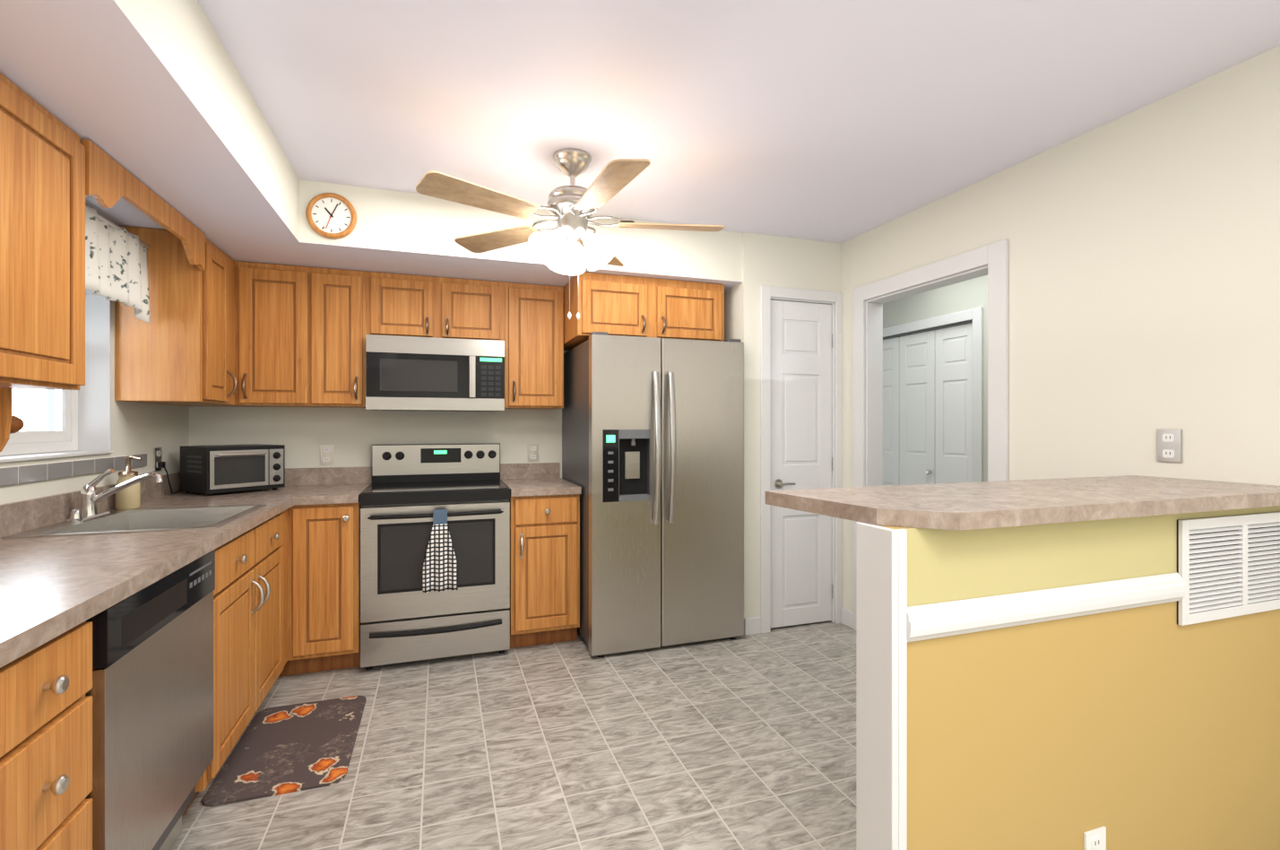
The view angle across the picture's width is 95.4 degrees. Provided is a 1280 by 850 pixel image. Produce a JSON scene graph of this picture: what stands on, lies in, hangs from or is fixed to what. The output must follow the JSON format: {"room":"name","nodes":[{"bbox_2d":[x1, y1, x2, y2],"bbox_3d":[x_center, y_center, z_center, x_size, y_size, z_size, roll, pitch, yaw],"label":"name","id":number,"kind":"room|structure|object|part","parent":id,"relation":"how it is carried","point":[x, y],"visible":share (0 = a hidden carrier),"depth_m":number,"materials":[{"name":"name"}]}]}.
{"room":"kitchen","nodes":[
{"label":"kitchen","id":0,"kind":"room"},
{"bbox_2d":[0,300,189,504],"bbox_3d":[-1.545,0.050,0.139,0.170,2.440,6.870,0,0,-19],"label":"wall","id":1,"kind":"structure","parent":0,"point":[141,428],"depth_m":2.64,"materials":[{"name":"beige paint"}]},
{"bbox_2d":[0,72,85,389],"bbox_3d":[-1.623,-0.486,1.136,0.329,0.762,1.206,0,0,-19],"label":"upper cabinet","id":2,"kind":"object","parent":1,"relation":"attached to","point":[42,160],"depth_m":1.55,"materials":[{"name":"brown wood"}]},
{"bbox_2d":[0,386,24,451],"bbox_3d":[-1.727,-0.012,1.475,0.072,0.184,0.434,0,0,-19],"label":"towel holder","id":3,"kind":"object","parent":2,"relation":"attached to","point":[10,423],"visible":1,"depth_m":1.59,"materials":[{"name":"brown wood"}]},
{"bbox_2d":[0,288,113,462],"bbox_3d":[-2.199,-0.320,2.071,0.181,0.879,0.849,0,0,-19],"label":"window","id":4,"kind":"structure","parent":1,"relation":"in","point":[48,418],"depth_m":2.44,"materials":[{"name":"white plastic"}]},
{"bbox_2d":[0,453,147,486],"bbox_3d":[-2.066,0.167,1.931,0.012,0.061,1.797,0,0,-19],"label":"tile backsplash","id":5,"kind":"structure","parent":1,"relation":"attached to","point":[15,475],"depth_m":2.15,"materials":[{"name":"grey tile"}]},
{"bbox_2d":[85,205,150,323],"bbox_3d":[-2.006,-0.615,2.127,0.051,0.350,0.895,0,0,-19],"label":"valance curtain","id":6,"kind":"object","parent":1,"relation":"hanging from","point":[116,263],"visible":0.48,"depth_m":2.31,"materials":[{"name":"fabric"}]},
{"bbox_2d":[154,447,180,493],"bbox_3d":[-2.405,0.232,2.987,0.057,0.240,0.227,0,0,-19],"label":"outlet","id":7,"kind":"object","parent":1,"relation":"attached to","point":[159,464],"visible":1,"depth_m":2.90,"materials":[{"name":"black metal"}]},
{"bbox_2d":[115,224,237,405],"bbox_3d":[-2.198,-0.486,2.807,0.329,0.762,0.480,0,0,-19],"label":"upper cabinet","id":8,"kind":"object","parent":1,"relation":"attached to","point":[179,349],"depth_m":2.60,"materials":[{"name":"brown wood"}]},
{"bbox_2d":[81,138,205,271],"bbox_3d":[-1.824,-0.778,2.193,0.019,0.170,0.920,0,0,-19],"label":"wood valance","id":9,"kind":"object","parent":8,"relation":"attached to","point":[109,181],"visible":0.98,"depth_m":2.02,"materials":[{"name":"brown wood"}]},
{"bbox_2d":[0,0,742,290],"bbox_3d":[0.014,-1.020,0.597,3.075,0.300,6.720,0,0,-19],"label":"soffit","id":10,"kind":"structure","parent":0,"point":[156,97],"depth_m":2.08,"materials":[{"name":"beige paint"}]},
{"bbox_2d":[305,192,356,238],"bbox_3d":[-1.485,-1.008,2.805,0.220,0.220,0.026,0,0,-19],"label":"wall clock","id":11,"kind":"object","parent":10,"relation":"attached to","point":[330,215],"visible":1,"depth_m":2.80,"materials":[{"name":"brown wood"}]},
{"bbox_2d":[189,350,568,477],"bbox_3d":[-0.715,0.050,3.979,3.900,2.440,0.150,0,0,-19],"label":"wall","id":12,"kind":"structure","parent":0,"point":[352,436],"depth_m":3.56,"materials":[{"name":"beige paint"}]},
{"bbox_2d":[169,260,255,406],"bbox_3d":[-2.296,-0.486,3.180,0.388,0.762,0.329,0,0,-19],"label":"upper cabinet","id":13,"kind":"object","parent":12,"relation":"attached to","point":[245,272],"depth_m":3.08,"materials":[{"name":"brown wood"}]},
{"bbox_2d":[255,262,327,406],"bbox_3d":[-1.980,-0.486,3.289,0.396,0.762,0.329,0,0,-19],"label":"upper cabinet","id":14,"kind":"object","parent":12,"relation":"attached to","point":[301,332],"depth_m":3.15,"materials":[{"name":"brown wood"}]},
{"bbox_2d":[320,444,333,464],"bbox_3d":[-1.878,0.178,3.494,0.072,0.116,0.008,0,0,-19],"label":"outlet","id":15,"kind":"object","parent":12,"relation":"attached to","point":[326,454],"visible":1,"depth_m":3.49,"materials":[{"name":"beige plastic"}]},
{"bbox_2d":[327,268,370,407],"bbox_3d":[-1.754,-0.486,3.367,0.346,0.762,0.329,0,0,-19],"label":"upper cabinet","id":16,"kind":"object","parent":12,"relation":"attached to","point":[348,290],"depth_m":3.24,"materials":[{"name":"brown wood"}]},
{"bbox_2d":[370,271,438,337],"bbox_3d":[-1.412,-0.686,3.485,0.378,0.362,0.329,0,0,-19],"label":"upper cabinet","id":17,"kind":"object","parent":12,"relation":"attached to","point":[401,305],"depth_m":3.34,"materials":[{"name":"brown wood"}]},
{"bbox_2d":[365,334,504,411],"bbox_3d":[-1.213,-0.291,3.500,0.746,0.413,0.428,0,0,-19],"label":"microwave","id":18,"kind":"object","parent":17,"relation":"attached to","point":[418,374],"visible":1,"depth_m":3.32,"materials":[{"name":"silver metal"}]},
{"bbox_2d":[438,276,506,343],"bbox_3d":[-1.051,-0.686,3.609,0.386,0.362,0.329,0,0,-19],"label":"upper cabinet","id":19,"kind":"object","parent":12,"relation":"attached to","point":[475,309],"depth_m":3.46,"materials":[{"name":"brown wood"}]},
{"bbox_2d":[527,443,538,461],"bbox_3d":[-0.713,0.184,3.896,0.072,0.116,0.008,0,0,-19],"label":"outlet","id":20,"kind":"object","parent":12,"relation":"attached to","point":[532,452],"visible":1,"depth_m":3.89,"materials":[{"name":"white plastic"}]},
{"bbox_2d":[504,282,567,409],"bbox_3d":[-0.696,-0.486,3.731,0.363,0.762,0.329,0,0,-19],"label":"upper cabinet","id":21,"kind":"object","parent":12,"relation":"attached to","point":[534,348],"depth_m":3.58,"materials":[{"name":"brown wood"}]},
{"bbox_2d":[563,272,657,350],"bbox_3d":[-0.252,-0.688,3.681,0.443,0.359,0.714,0,0,-19],"label":"upper cabinet","id":22,"kind":"object","parent":12,"relation":"attached to","point":[616,305],"depth_m":3.36,"materials":[{"name":"brown wood"}]},
{"bbox_2d":[657,278,724,341],"bbox_3d":[0.183,-0.688,3.831,0.477,0.359,0.714,0,0,-19],"label":"upper cabinet","id":23,"kind":"object","parent":12,"relation":"attached to","point":[688,310],"depth_m":3.50,"materials":[{"name":"brown wood"}]},
{"bbox_2d":[169,620,856,849],"bbox_3d":[0.753,1.320,1.328,5.550,0.100,8.220,0,0,-19],"label":"floor","id":24,"kind":"structure","parent":0,"point":[745,742],"depth_m":2.24,"materials":[{"name":"tile"}]},
{"bbox_2d":[0,621,92,849],"bbox_3d":[-1.392,0.833,0.941,0.639,0.874,0.423,0,0,-19],"label":"base cabinet","id":25,"kind":"object","parent":24,"relation":"on","point":[46,746],"depth_m":1.08,"materials":[{"name":"brown wood"}]},
{"bbox_2d":[85,549,215,849],"bbox_3d":[-1.549,0.828,1.460,0.623,0.861,0.638,0,0,-19],"label":"dishwasher","id":26,"kind":"object","parent":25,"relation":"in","point":[151,691],"visible":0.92,"depth_m":1.46,"materials":[{"name":"silver metal"}]},
{"bbox_2d":[0,467,304,667],"bbox_3d":[-1.738,0.325,1.976,0.660,0.140,2.969,0,0,-19],"label":"countertop","id":27,"kind":"structure","parent":25,"relation":"on","point":[51,587],"depth_m":1.60,"materials":[{"name":"laminate"}]},
{"bbox_2d":[66,468,163,522],"bbox_3d":[-1.978,0.257,2.227,0.256,0.185,0.220,0,0,-19],"label":"faucet","id":28,"kind":"object","parent":27,"relation":"on","point":[90,497],"visible":1,"depth_m":2.19,"materials":[{"name":"silver metal"}]},
{"bbox_2d":[115,455,142,509],"bbox_3d":[-2.168,0.242,2.479,0.099,0.224,0.082,0,0,-19],"label":"soap dispenser","id":29,"kind":"object","parent":27,"relation":"on","point":[128,497],"visible":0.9,"depth_m":2.45,"materials":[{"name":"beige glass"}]},
{"bbox_2d":[1,504,266,538],"bbox_3d":[-1.818,0.440,2.192,0.566,0.180,0.606,0,0,-19],"label":"sink","id":30,"kind":"object","parent":27,"relation":"in","point":[156,519],"visible":0.29,"depth_m":2.38,"materials":[{"name":"silver metal"}]},
{"bbox_2d":[180,443,285,495],"bbox_3d":[-2.158,0.232,3.107,0.337,0.244,0.370,0,0,31],"label":"toaster oven","id":31,"kind":"object","parent":27,"relation":"on","point":[209,470],"visible":1,"depth_m":3.00,"materials":[{"name":"black metal"}]},
{"bbox_2d":[202,695,365,806],"bbox_3d":[-1.369,1.265,2.326,0.437,0.009,0.700,0,0,-19],"label":"kitchen mat","id":32,"kind":"object","parent":24,"relation":"on","point":[282,749],"visible":0.98,"depth_m":2.25,"materials":[{"name":"brown fabric"}]},
{"bbox_2d":[279,501,361,675],"bbox_3d":[-1.980,0.833,3.109,0.940,0.874,0.670,0,0,-19],"label":"base cabinet","id":33,"kind":"object","parent":24,"relation":"on","point":[324,587],"visible":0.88,"depth_m":2.93,"materials":[{"name":"brown wood"}]},
{"bbox_2d":[294,466,371,504],"bbox_3d":[-1.669,0.325,3.221,0.280,0.140,0.659,0,0,-19],"label":"countertop","id":34,"kind":"structure","parent":33,"relation":"on","point":[324,485],"depth_m":3.43,"materials":[{"name":"laminate"}]},
{"bbox_2d":[359,442,510,669],"bbox_3d":[-1.164,0.695,3.359,0.755,1.150,0.700,0,0,-19],"label":"range","id":35,"kind":"object","parent":24,"relation":"on","point":[407,491],"visible":1,"depth_m":3.12,"materials":[{"name":"silver metal"}]},
{"bbox_2d":[422,509,457,593],"bbox_3d":[-1.035,0.650,3.018,0.171,0.420,0.028,0,0,-19],"label":"hanging towel","id":36,"kind":"object","parent":35,"relation":"hanging from","point":[439,573],"visible":1,"depth_m":3.02,"materials":[{"name":"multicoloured fabric"}]},
{"bbox_2d":[509,493,579,648],"bbox_3d":[-0.624,0.833,3.569,0.394,0.874,0.683,0,0,-19],"label":"base cabinet","id":37,"kind":"object","parent":24,"relation":"on","point":[544,608],"visible":0.96,"depth_m":3.29,"materials":[{"name":"brown wood"}]},
{"bbox_2d":[500,462,581,496],"bbox_3d":[-0.628,0.325,3.582,0.394,0.140,0.654,0,0,-19],"label":"countertop","id":38,"kind":"structure","parent":37,"relation":"on","point":[535,479],"depth_m":3.69,"materials":[{"name":"laminate"}]},
{"bbox_2d":[562,331,743,657],"bbox_3d":[0.057,0.380,3.652,0.928,1.780,0.912,0,0,-19],"label":"refrigerator","id":39,"kind":"object","parent":24,"relation":"on","point":[652,447],"visible":0.96,"depth_m":3.29,"materials":[{"name":"silver metal"}]},
{"bbox_3d":[-0.082,0.379,3.244,0.398,1.738,0.073,0,0,-19],"label":"door","id":40,"kind":"part","parent":39,"relation":"part of","materials":[{"name":"silver metal"}]},
{"bbox_2d":[197,0,1279,243],"bbox_3d":[0.753,-1.220,1.328,5.550,0.100,8.220,0,0,-19],"label":"ceiling","id":41,"kind":"structure","parent":0,"point":[834,120],"depth_m":2.02,"materials":[{"name":"white paint"}]},
{"bbox_2d":[415,147,724,319],"bbox_3d":[-0.270,-0.812,2.514,1.290,0.714,1.263,0,0,-19],"label":"ceiling fan","id":42,"kind":"object","parent":41,"relation":"hanging from","point":[572,208],"visible":1,"depth_m":2.48,"materials":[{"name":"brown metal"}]},
{"bbox_2d":[724,232,840,634],"bbox_3d":[0.835,0.050,4.016,0.705,2.440,0.790,0,0,-19],"label":"wall","id":43,"kind":"structure","parent":0,"point":[778,261],"depth_m":3.56,"materials":[{"name":"beige paint"}]},
{"bbox_2d":[760,285,842,632],"bbox_3d":[1.002,0.210,3.699,0.594,2.120,0.118,0,0,-19],"label":"door frame","id":44,"kind":"structure","parent":43,"relation":"attached to","point":[769,293],"depth_m":3.60,"materials":[{"name":"white wood"}]},
{"bbox_2d":[770,299,833,628],"bbox_3d":[1.027,0.241,3.667,0.471,2.033,0.094,0,0,-19],"label":"pantry door","id":45,"kind":"structure","parent":43,"relation":"in","point":[801,457],"depth_m":3.68,"materials":[{"name":"white wood"}]},
{"bbox_2d":[882,274,987,481],"bbox_3d":[3.126,0.050,2.225,0.120,2.440,8.070,0,0,-19],"label":"wall","id":46,"kind":"structure","parent":0,"point":[964,295],"depth_m":4.29,"materials":[{"name":"grey paint"}]},
{"bbox_2d":[882,320,972,485],"bbox_3d":[2.172,0.250,4.905,0.076,2.016,1.520,0,0,-19],"label":"closet door","id":47,"kind":"structure","parent":46,"relation":"in","point":[927,406],"depth_m":4.59,"materials":[{"name":"white wood"}]},
{"bbox_2d":[882,306,983,482],"bbox_3d":[2.133,0.220,4.892,0.018,2.100,1.680,0,0,-19],"label":"trim","id":48,"kind":"structure","parent":46,"relation":"attached to","point":[975,315],"depth_m":4.14,"materials":[{"name":"white wood"}]},
{"bbox_2d":[840,45,1279,612],"bbox_3d":[2.191,0.050,1.347,0.120,2.440,6.720,0,0,-19],"label":"wall","id":49,"kind":"structure","parent":0,"point":[1144,273],"depth_m":2.16,"materials":[{"name":"beige paint"}]},
{"bbox_2d":[744,607,853,635],"bbox_3d":[1.930,1.220,0.839,0.704,0.100,5.930,0,0,-19],"label":"baseboard","id":50,"kind":"structure","parent":49,"relation":"attached to","point":[752,626],"depth_m":3.54,"materials":[{"name":"white wood"}]},
{"bbox_2d":[853,239,1008,630],"bbox_3d":[1.557,0.212,3.154,0.140,2.115,1.030,0,0,-19],"label":"trim","id":51,"kind":"structure","parent":49,"relation":"attached to","point":[990,260],"depth_m":3.19,"materials":[{"name":"white wood"}]},
{"bbox_2d":[1157,429,1181,462],"bbox_3d":[1.875,0.073,2.066,0.008,0.116,0.072,0,0,-19],"label":"outlet","id":52,"kind":"object","parent":49,"relation":"attached to","point":[1169,445],"visible":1,"depth_m":2.06,"materials":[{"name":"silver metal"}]},
{"bbox_2d":[874,505,1279,849],"bbox_3d":[1.254,0.748,1.548,1.520,1.045,0.090,0,0,-19],"label":"wall","id":53,"kind":"structure","parent":0,"point":[1154,727],"depth_m":1.45,"materials":[{"name":"yellow paint"}]},
{"bbox_2d":[856,521,1185,849],"bbox_3d":[0.972,0.748,1.445,0.956,1.045,0.124,0,0,-19],"label":"trim","id":54,"kind":"structure","parent":53,"relation":"attached to","point":[890,624],"depth_m":1.29,"materials":[{"name":"white wood"}]},
{"bbox_2d":[765,475,1279,530],"bbox_3d":[1.180,0.206,1.676,1.574,0.037,0.500,0,0,-19],"label":"bar","id":55,"kind":"object","parent":53,"relation":"on","point":[967,505],"visible":1,"depth_m":1.49,"materials":[{"name":"laminate"}]},
{"bbox_2d":[1083,825,1106,849],"bbox_3d":[1.138,1.070,1.456,0.072,0.116,0.008,0,0,-19],"label":"outlet","id":56,"kind":"object","parent":53,"relation":"attached to","point":[1094,839],"visible":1,"depth_m":1.45,"materials":[{"name":"white plastic"}]},
{"bbox_2d":[1176,510,1279,625],"bbox_3d":[1.705,0.395,1.648,0.553,0.281,0.014,0,0,-19],"label":"air vent","id":57,"kind":"object","parent":53,"relation":"in","point":[1228,566],"visible":1,"depth_m":1.62,"materials":[{"name":"white metal"}]}
]}

